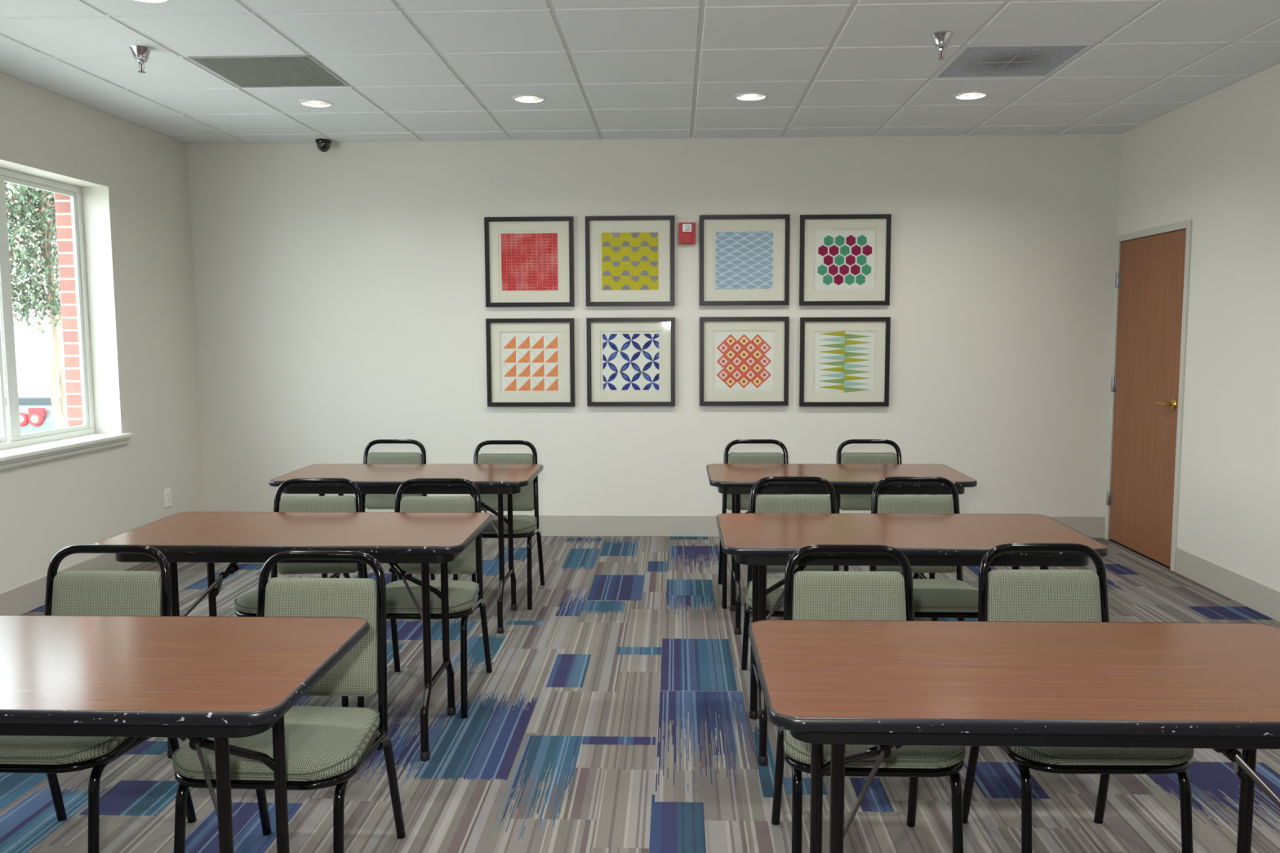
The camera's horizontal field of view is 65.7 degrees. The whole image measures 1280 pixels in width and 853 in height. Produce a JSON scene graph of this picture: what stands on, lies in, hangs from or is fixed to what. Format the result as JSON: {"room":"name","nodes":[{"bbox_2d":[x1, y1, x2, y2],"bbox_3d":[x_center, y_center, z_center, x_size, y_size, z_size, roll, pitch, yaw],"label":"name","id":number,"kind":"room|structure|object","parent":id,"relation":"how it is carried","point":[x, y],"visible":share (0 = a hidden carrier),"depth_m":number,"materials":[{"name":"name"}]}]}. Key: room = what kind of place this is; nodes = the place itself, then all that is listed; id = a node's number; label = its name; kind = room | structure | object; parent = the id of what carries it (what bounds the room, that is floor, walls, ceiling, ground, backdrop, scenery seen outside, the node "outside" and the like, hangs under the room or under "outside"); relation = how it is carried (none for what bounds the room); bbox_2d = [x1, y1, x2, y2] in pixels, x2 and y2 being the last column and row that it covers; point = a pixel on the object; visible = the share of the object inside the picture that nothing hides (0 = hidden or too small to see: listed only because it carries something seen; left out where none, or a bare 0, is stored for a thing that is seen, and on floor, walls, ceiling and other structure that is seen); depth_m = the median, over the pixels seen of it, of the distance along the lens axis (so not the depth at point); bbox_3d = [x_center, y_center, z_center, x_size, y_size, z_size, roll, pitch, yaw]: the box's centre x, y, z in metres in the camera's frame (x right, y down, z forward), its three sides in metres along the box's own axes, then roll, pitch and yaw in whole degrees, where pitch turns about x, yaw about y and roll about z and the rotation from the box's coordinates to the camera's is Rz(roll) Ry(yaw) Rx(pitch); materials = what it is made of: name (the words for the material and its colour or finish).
{"room":"classroom","nodes":[
{"label":"classroom","id":0,"kind":"room"},
{"bbox_2d":[2,359,65,391],"bbox_3d":[-31.210,0.151,18.132,56.303,0.100,100.000,0,5,2],"label":"ground","id":1,"kind":"structure","parent":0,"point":[31,373],"depth_m":43.27,"materials":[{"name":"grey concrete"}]},
{"bbox_2d":[0,182,66,428],"bbox_3d":[-5.194,-0.782,8.261,1.834,3.411,2.680,0,5,7],"label":"tree","id":2,"kind":"object","parent":1,"relation":"on","point":[38,206],"visible":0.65,"depth_m":8.36,"materials":[{"name":"green plant"}]},
{"bbox_2d":[0,387,67,440],"bbox_3d":[-7.452,-0.025,13.303,1.720,0.965,4.160,0,5,2],"label":"parked car","id":3,"kind":"object","parent":1,"relation":"on","point":[35,406],"visible":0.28,"depth_m":11.29,"materials":[{"name":"grey paint"}]},
{"bbox_2d":[19,415,38,422],"bbox_3d":[-6.937,-0.084,11.230,0.258,0.088,0.016,0,5,2],"label":"lamp","id":4,"kind":"object","parent":3,"relation":"attached to","point":[23,419],"depth_m":11.23,"materials":[{"name":"beige"}]},
{"bbox_2d":[19,408,45,426],"bbox_3d":[-6.928,-0.106,11.251,0.355,0.210,0.050,0,5,2],"label":"tail light","id":5,"kind":"object","parent":3,"relation":"attached to","point":[29,416],"depth_m":11.24,"materials":[{"name":"red plastic"}]},
{"bbox_2d":[53,192,83,426],"bbox_3d":[-3.558,-0.256,2.741,0.115,3.396,8.850,0,5,2],"label":"wall","id":6,"kind":"structure","parent":0,"point":[62,202],"depth_m":5.99,"materials":[{"name":"red brick"}]},
{"bbox_2d":[0,72,204,593],"bbox_3d":[-3.391,-0.321,2.653,0.215,3.050,8.700,0,5,2],"label":"wall","id":7,"kind":"structure","parent":0,"point":[132,179],"depth_m":6.02,"materials":[{"name":"beige paint"}]},
{"bbox_2d":[0,167,133,471],"bbox_3d":[-3.297,-0.517,4.541,0.265,1.551,3.000,0,5,2],"label":"window","id":8,"kind":"structure","parent":7,"relation":"in","point":[33,448],"depth_m":5.43,"materials":[{"name":"white plastic"}]},
{"bbox_2d":[0,553,142,615],"bbox_3d":[-3.274,1.118,2.784,0.006,0.150,8.694,0,5,2],"label":"baseboard","id":9,"kind":"structure","parent":7,"relation":"attached to","point":[24,598],"depth_m":5.23,"materials":[{"name":"beige plastic"}]},
{"bbox_2d":[164,488,171,507],"bbox_3d":[-3.135,0.473,6.590,0.009,0.122,0.078,0,5,2],"label":"wall outlet","id":10,"kind":"object","parent":7,"relation":"attached to","point":[167,494],"visible":1,"depth_m":6.58,"materials":[{"name":"white plastic"}]},
{"bbox_2d":[0,536,1279,852],"bbox_3d":[-0.105,1.196,2.611,6.352,0.001,8.836,0,5,2],"label":"floor","id":11,"kind":"structure","parent":0,"point":[611,713],"depth_m":3.26,"materials":[{"name":"carpet"}]},
{"bbox_2d":[0,544,196,852],"bbox_3d":[-1.536,0.780,2.660,0.444,0.838,0.526,0,5,2],"label":"chair","id":12,"kind":"object","parent":11,"relation":"on","point":[68,593],"visible":0.37,"depth_m":2.83,"materials":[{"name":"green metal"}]},
{"bbox_2d":[0,615,368,852],"bbox_3d":[-1.289,0.869,2.198,1.250,0.741,0.625,0,5,2],"label":"folding table","id":13,"kind":"object","parent":11,"relation":"on","point":[197,679],"visible":1,"depth_m":2.07,"materials":[{"name":"brown wood"}]},
{"bbox_2d":[172,551,405,852],"bbox_3d":[-0.897,0.786,2.567,0.444,0.838,0.526,0,5,3],"label":"chair","id":14,"kind":"object","parent":11,"relation":"on","point":[326,747],"visible":0.7,"depth_m":2.68,"materials":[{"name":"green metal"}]},
{"bbox_2d":[95,511,493,761],"bbox_3d":[-1.199,0.733,3.619,1.250,0.741,0.625,0,5,2],"label":"folding table","id":15,"kind":"object","parent":11,"relation":"on","point":[392,538],"visible":0.78,"depth_m":3.45,"materials":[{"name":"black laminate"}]},
{"bbox_2d":[234,477,364,706],"bbox_3d":[-1.331,0.656,3.957,0.444,0.838,0.526,-1,5,-4],"label":"chair","id":16,"kind":"object","parent":11,"relation":"on","point":[245,606],"visible":0.27,"depth_m":4.13,"materials":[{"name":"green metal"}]},
{"bbox_2d":[335,439,435,580],"bbox_3d":[-1.404,0.513,5.459,0.444,0.838,0.526,0,5,2],"label":"chair","id":17,"kind":"object","parent":11,"relation":"on","point":[372,501],"visible":0.1,"depth_m":5.64,"materials":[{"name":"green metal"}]},
{"bbox_2d":[268,463,543,634],"bbox_3d":[-1.143,0.598,5.032,1.250,0.741,0.625,0,5,2],"label":"folding table","id":18,"kind":"object","parent":11,"relation":"on","point":[500,479],"visible":0.66,"depth_m":4.83,"materials":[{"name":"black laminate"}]},
{"bbox_2d":[357,478,492,718],"bbox_3d":[-0.849,0.655,3.940,0.444,0.838,0.526,0,5,2],"label":"chair","id":19,"kind":"object","parent":11,"relation":"on","point":[465,597],"visible":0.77,"depth_m":4.10,"materials":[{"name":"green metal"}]},
{"bbox_2d":[453,440,544,609],"bbox_3d":[-0.764,0.516,5.391,0.444,0.838,0.526,0,5,2],"label":"chair","id":20,"kind":"object","parent":11,"relation":"on","point":[524,526],"visible":0.57,"depth_m":5.55,"materials":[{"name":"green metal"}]},
{"bbox_2d":[717,439,788,608],"bbox_3d":[0.644,0.512,5.380,0.444,0.838,0.526,0,5,2],"label":"chair","id":21,"kind":"object","parent":11,"relation":"on","point":[732,458],"visible":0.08,"depth_m":5.56,"materials":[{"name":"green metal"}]},
{"bbox_2d":[741,476,839,671],"bbox_3d":[0.631,0.648,3.946,0.444,0.838,0.526,0,5,2],"label":"chair","id":22,"kind":"object","parent":11,"relation":"on","point":[760,504],"visible":0.26,"depth_m":4.12,"materials":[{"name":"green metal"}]},
{"bbox_2d":[706,463,977,635],"bbox_3d":[0.965,0.595,4.965,1.250,0.741,0.625,0,5,2],"label":"folding table","id":23,"kind":"object","parent":11,"relation":"on","point":[735,479],"visible":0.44,"depth_m":4.76,"materials":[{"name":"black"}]},
{"bbox_2d":[771,544,965,852],"bbox_3d":[0.584,0.775,2.618,0.444,0.838,0.526,0,5,2],"label":"chair","id":24,"kind":"object","parent":11,"relation":"on","point":[807,595],"visible":0.42,"depth_m":2.79,"materials":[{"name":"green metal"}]},
{"bbox_2d":[831,439,924,578],"bbox_3d":[1.274,0.511,5.357,0.444,0.838,0.526,0,5,2],"label":"chair","id":25,"kind":"object","parent":11,"relation":"on","point":[844,502],"visible":0.09,"depth_m":5.53,"materials":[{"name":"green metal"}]},
{"bbox_2d":[715,513,1109,766],"bbox_3d":[0.907,0.732,3.538,1.250,0.741,0.625,0,5,2],"label":"folding table","id":26,"kind":"object","parent":11,"relation":"on","point":[760,540],"visible":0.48,"depth_m":3.37,"materials":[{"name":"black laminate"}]},
{"bbox_2d":[869,476,977,621],"bbox_3d":[1.136,0.648,3.927,0.444,0.838,0.526,0,5,2],"label":"chair","id":27,"kind":"object","parent":11,"relation":"on","point":[932,597],"visible":0.34,"depth_m":4.09,"materials":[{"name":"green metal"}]},
{"bbox_2d":[748,620,1279,852],"bbox_3d":[0.875,0.867,2.119,1.250,0.741,0.625,0,5,2],"label":"folding table","id":28,"kind":"object","parent":11,"relation":"on","point":[883,684],"visible":1,"depth_m":1.99,"materials":[{"name":"brown wood"}]},
{"bbox_2d":[962,542,1194,852],"bbox_3d":[1.143,0.772,2.627,0.444,0.838,0.526,0,5,1],"label":"chair","id":29,"kind":"object","parent":11,"relation":"on","point":[1003,595],"visible":0.38,"depth_m":2.80,"materials":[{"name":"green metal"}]},
{"bbox_2d":[0,0,1279,143],"bbox_3d":[-0.115,-1.549,2.417,6.352,0.013,8.700,0,5,2],"label":"ceiling","id":30,"kind":"structure","parent":0,"point":[414,70],"depth_m":4.85,"materials":[{"name":"white tile"}]},
{"bbox_2d":[128,44,151,72],"bbox_3d":[-2.289,-1.683,4.554,0.094,0.110,0.094,0,5,2],"label":"sprinkler","id":31,"kind":"object","parent":30,"relation":"attached to","point":[140,53],"visible":1,"depth_m":4.53,"materials":[{"name":"silver metal"}]},
{"bbox_2d":[133,0,171,3],"bbox_3d":[-1.913,-1.721,3.833,0.192,0.109,0.192,0,5,2],"label":"recessed light","id":32,"kind":"object","parent":30,"relation":"in","point":[141,1],"visible":1,"depth_m":3.91,"materials":[{"name":"white"}]},
{"bbox_2d":[187,54,349,88],"bbox_3d":[-1.848,-1.792,4.998,0.586,0.020,0.586,0,5,2],"label":"ceiling vent","id":33,"kind":"object","parent":30,"relation":"in","point":[289,70],"visible":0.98,"depth_m":4.97,"materials":[{"name":"grey metal"}]},
{"bbox_2d":[298,98,333,107],"bbox_3d":[-1.847,-1.895,5.654,0.192,0.109,0.192,0,5,2],"label":"recessed light","id":34,"kind":"object","parent":30,"relation":"in","point":[309,102],"visible":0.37,"depth_m":5.71,"materials":[{"name":"white plastic"}]},
{"bbox_2d":[315,138,331,151],"bbox_3d":[-2.150,-1.907,6.743,0.106,0.080,0.106,0,5,2],"label":"dome camera","id":35,"kind":"object","parent":30,"relation":"attached to","point":[323,144],"visible":1,"depth_m":6.71,"materials":[{"name":"black plastic"}]},
{"bbox_2d":[511,94,546,102],"bbox_3d":[-0.623,-1.891,5.564,0.192,0.109,0.192,0,5,2],"label":"recessed light","id":36,"kind":"object","parent":30,"relation":"in","point":[519,98],"visible":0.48,"depth_m":5.62,"materials":[{"name":"white"}]},
{"bbox_2d":[733,92,768,100],"bbox_3d":[0.620,-1.894,5.534,0.192,0.109,0.192,0,5,2],"label":"recessed light","id":37,"kind":"object","parent":30,"relation":"in","point":[745,95],"visible":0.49,"depth_m":5.59,"materials":[{"name":"white"}]},
{"bbox_2d":[930,31,952,60],"bbox_3d":[1.336,-1.683,4.397,0.094,0.110,0.094,0,5,2],"label":"sprinkler","id":38,"kind":"object","parent":30,"relation":"attached to","point":[941,39],"visible":1,"depth_m":4.37,"materials":[{"name":"silver metal"}]},
{"bbox_2d":[952,90,989,99],"bbox_3d":[1.845,-1.899,5.529,0.192,0.109,0.192,0,5,2],"label":"recessed light","id":39,"kind":"object","parent":30,"relation":"in","point":[972,95],"visible":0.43,"depth_m":5.59,"materials":[{"name":"white"}]},
{"bbox_2d":[933,43,1094,78],"bbox_3d":[1.809,-1.791,4.865,0.586,0.012,0.586,0,5,2],"label":"ceiling vent","id":40,"kind":"object","parent":30,"relation":"in","point":[1014,60],"visible":0.99,"depth_m":4.84,"materials":[{"name":"silver metal"}]},
{"bbox_2d":[186,133,1121,516],"bbox_3d":[0.075,-0.745,6.935,6.902,3.050,0.150,0,5,2],"label":"wall","id":41,"kind":"structure","parent":0,"point":[340,291],"depth_m":6.86,"materials":[{"name":"beige paint"}]},
{"bbox_2d":[484,216,574,306],"bbox_3d":[-0.762,-1.134,6.837,0.612,0.612,0.029,0,5,2],"label":"framed picture","id":42,"kind":"object","parent":41,"relation":"attached to","point":[529,261],"visible":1,"depth_m":6.83,"materials":[{"name":"black"}]},
{"bbox_2d":[500,233,558,290],"bbox_3d":[-0.761,-1.134,6.837,0.392,0.390,0.001,0,5,2],"label":"print","id":43,"kind":"object","parent":42,"relation":"attached to","point":[529,261],"depth_m":6.84,"materials":[{"name":"red paper"}]},
{"bbox_2d":[485,318,575,406],"bbox_3d":[-0.761,-0.445,6.903,0.612,0.612,0.029,0,5,2],"label":"framed picture","id":44,"kind":"object","parent":41,"relation":"attached to","point":[531,362],"visible":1,"depth_m":6.90,"materials":[{"name":"black"}]},
{"bbox_2d":[501,333,559,391],"bbox_3d":[-0.761,-0.445,6.903,0.400,0.400,0.001,0,5,2],"label":"print","id":45,"kind":"object","parent":44,"relation":"attached to","point":[530,362],"depth_m":6.90,"materials":[{"name":"orange paper"}]},
{"bbox_2d":[585,215,674,306],"bbox_3d":[-0.069,-1.135,6.812,0.612,0.612,0.029,0,5,2],"label":"framed picture","id":46,"kind":"object","parent":41,"relation":"attached to","point":[629,260],"visible":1,"depth_m":6.81,"materials":[{"name":"black"}]},
{"bbox_2d":[601,231,658,289],"bbox_3d":[-0.069,-1.135,6.812,0.390,0.390,0.001,0,5,2],"label":"print","id":47,"kind":"object","parent":46,"relation":"attached to","point":[630,260],"depth_m":6.81,"materials":[{"name":"yellow paper"}]},
{"bbox_2d":[586,317,675,406],"bbox_3d":[-0.063,-0.447,6.878,0.612,0.612,0.029,0,5,2],"label":"framed picture","id":48,"kind":"object","parent":41,"relation":"attached to","point":[631,361],"visible":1,"depth_m":6.88,"materials":[{"name":"black"}]},
{"bbox_2d":[601,333,659,391],"bbox_3d":[-0.063,-0.447,6.878,0.400,0.400,0.001,0,5,2],"label":"print","id":49,"kind":"object","parent":48,"relation":"attached to","point":[630,362],"depth_m":6.88,"materials":[{"name":"blue paper"}]},
{"bbox_2d":[678,222,695,244],"bbox_3d":[0.322,-1.318,6.766,0.116,0.146,0.059,0,5,2],"label":"fire alarm strobe","id":50,"kind":"object","parent":41,"relation":"attached to","point":[686,230],"visible":1,"depth_m":6.75,"materials":[{"name":"red plastic"}]},
{"bbox_2d":[699,316,789,405],"bbox_3d":[0.718,-0.450,6.849,0.612,0.612,0.029,0,5,2],"label":"framed picture","id":51,"kind":"object","parent":41,"relation":"attached to","point":[744,361],"visible":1,"depth_m":6.85,"materials":[{"name":"black"}]},
{"bbox_2d":[715,332,773,390],"bbox_3d":[0.718,-0.450,6.849,0.400,0.400,0.001,0,5,2],"label":"print","id":52,"kind":"object","parent":51,"relation":"attached to","point":[744,361],"depth_m":6.85,"materials":[{"name":"multicoloured paper"}]},
{"bbox_2d":[699,213,790,305],"bbox_3d":[0.713,-1.137,6.784,0.612,0.612,0.029,0,5,2],"label":"framed picture","id":53,"kind":"object","parent":41,"relation":"attached to","point":[744,259],"visible":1,"depth_m":6.78,"materials":[{"name":"black"}]},
{"bbox_2d":[715,231,773,288],"bbox_3d":[0.713,-1.137,6.784,0.390,0.390,0.001,0,5,2],"label":"print","id":54,"kind":"object","parent":53,"relation":"attached to","point":[744,259],"depth_m":6.78,"materials":[{"name":"blue paper"}]},
{"bbox_2d":[530,515,1105,537],"bbox_3d":[0.054,0.702,6.996,6.344,0.150,0.006,0,5,2],"label":"baseboard","id":55,"kind":"structure","parent":41,"relation":"attached to","point":[548,525],"depth_m":6.99,"materials":[{"name":"beige plastic"}]},
{"bbox_2d":[799,316,890,406],"bbox_3d":[1.407,-0.445,6.824,0.612,0.612,0.029,0,5,2],"label":"framed picture","id":56,"kind":"object","parent":41,"relation":"attached to","point":[844,362],"visible":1,"depth_m":6.82,"materials":[{"name":"black"}]},
{"bbox_2d":[814,330,874,392],"bbox_3d":[1.407,-0.445,6.825,0.400,0.423,0.001,0,5,2],"label":"print","id":57,"kind":"object","parent":56,"relation":"attached to","point":[844,360],"depth_m":6.83,"materials":[{"name":"multicoloured paper"}]},
{"bbox_2d":[799,213,891,305],"bbox_3d":[1.395,-1.133,6.759,0.612,0.612,0.029,0,5,2],"label":"framed picture","id":58,"kind":"object","parent":41,"relation":"attached to","point":[845,260],"visible":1,"depth_m":6.76,"materials":[{"name":"black"}]},
{"bbox_2d":[814,230,875,289],"bbox_3d":[1.395,-1.133,6.759,0.400,0.400,0.001,0,5,2],"label":"print","id":59,"kind":"object","parent":58,"relation":"attached to","point":[845,260],"depth_m":6.76,"materials":[{"name":"multicoloured paper"}]},
{"bbox_2d":[1116,62,1279,591],"bbox_3d":[3.140,-0.327,2.416,0.150,3.050,8.700,0,5,2],"label":"wall","id":60,"kind":"structure","parent":0,"point":[1212,161],"depth_m":5.36,"materials":[{"name":"beige paint"}]},
{"bbox_2d":[1104,219,1192,572],"bbox_3d":[3.241,-0.208,6.290,0.190,2.068,0.963,0,5,2],"label":"door","id":61,"kind":"structure","parent":60,"relation":"in","point":[1153,265],"depth_m":6.26,"materials":[{"name":"brown wood"}]},
{"bbox_2d":[1175,547,1279,622],"bbox_3d":[3.050,1.160,2.065,0.006,0.150,7.713,0,5,2],"label":"baseboard","id":62,"kind":"structure","parent":60,"relation":"attached to","point":[1260,597],"depth_m":5.32,"materials":[{"name":"beige plastic"}]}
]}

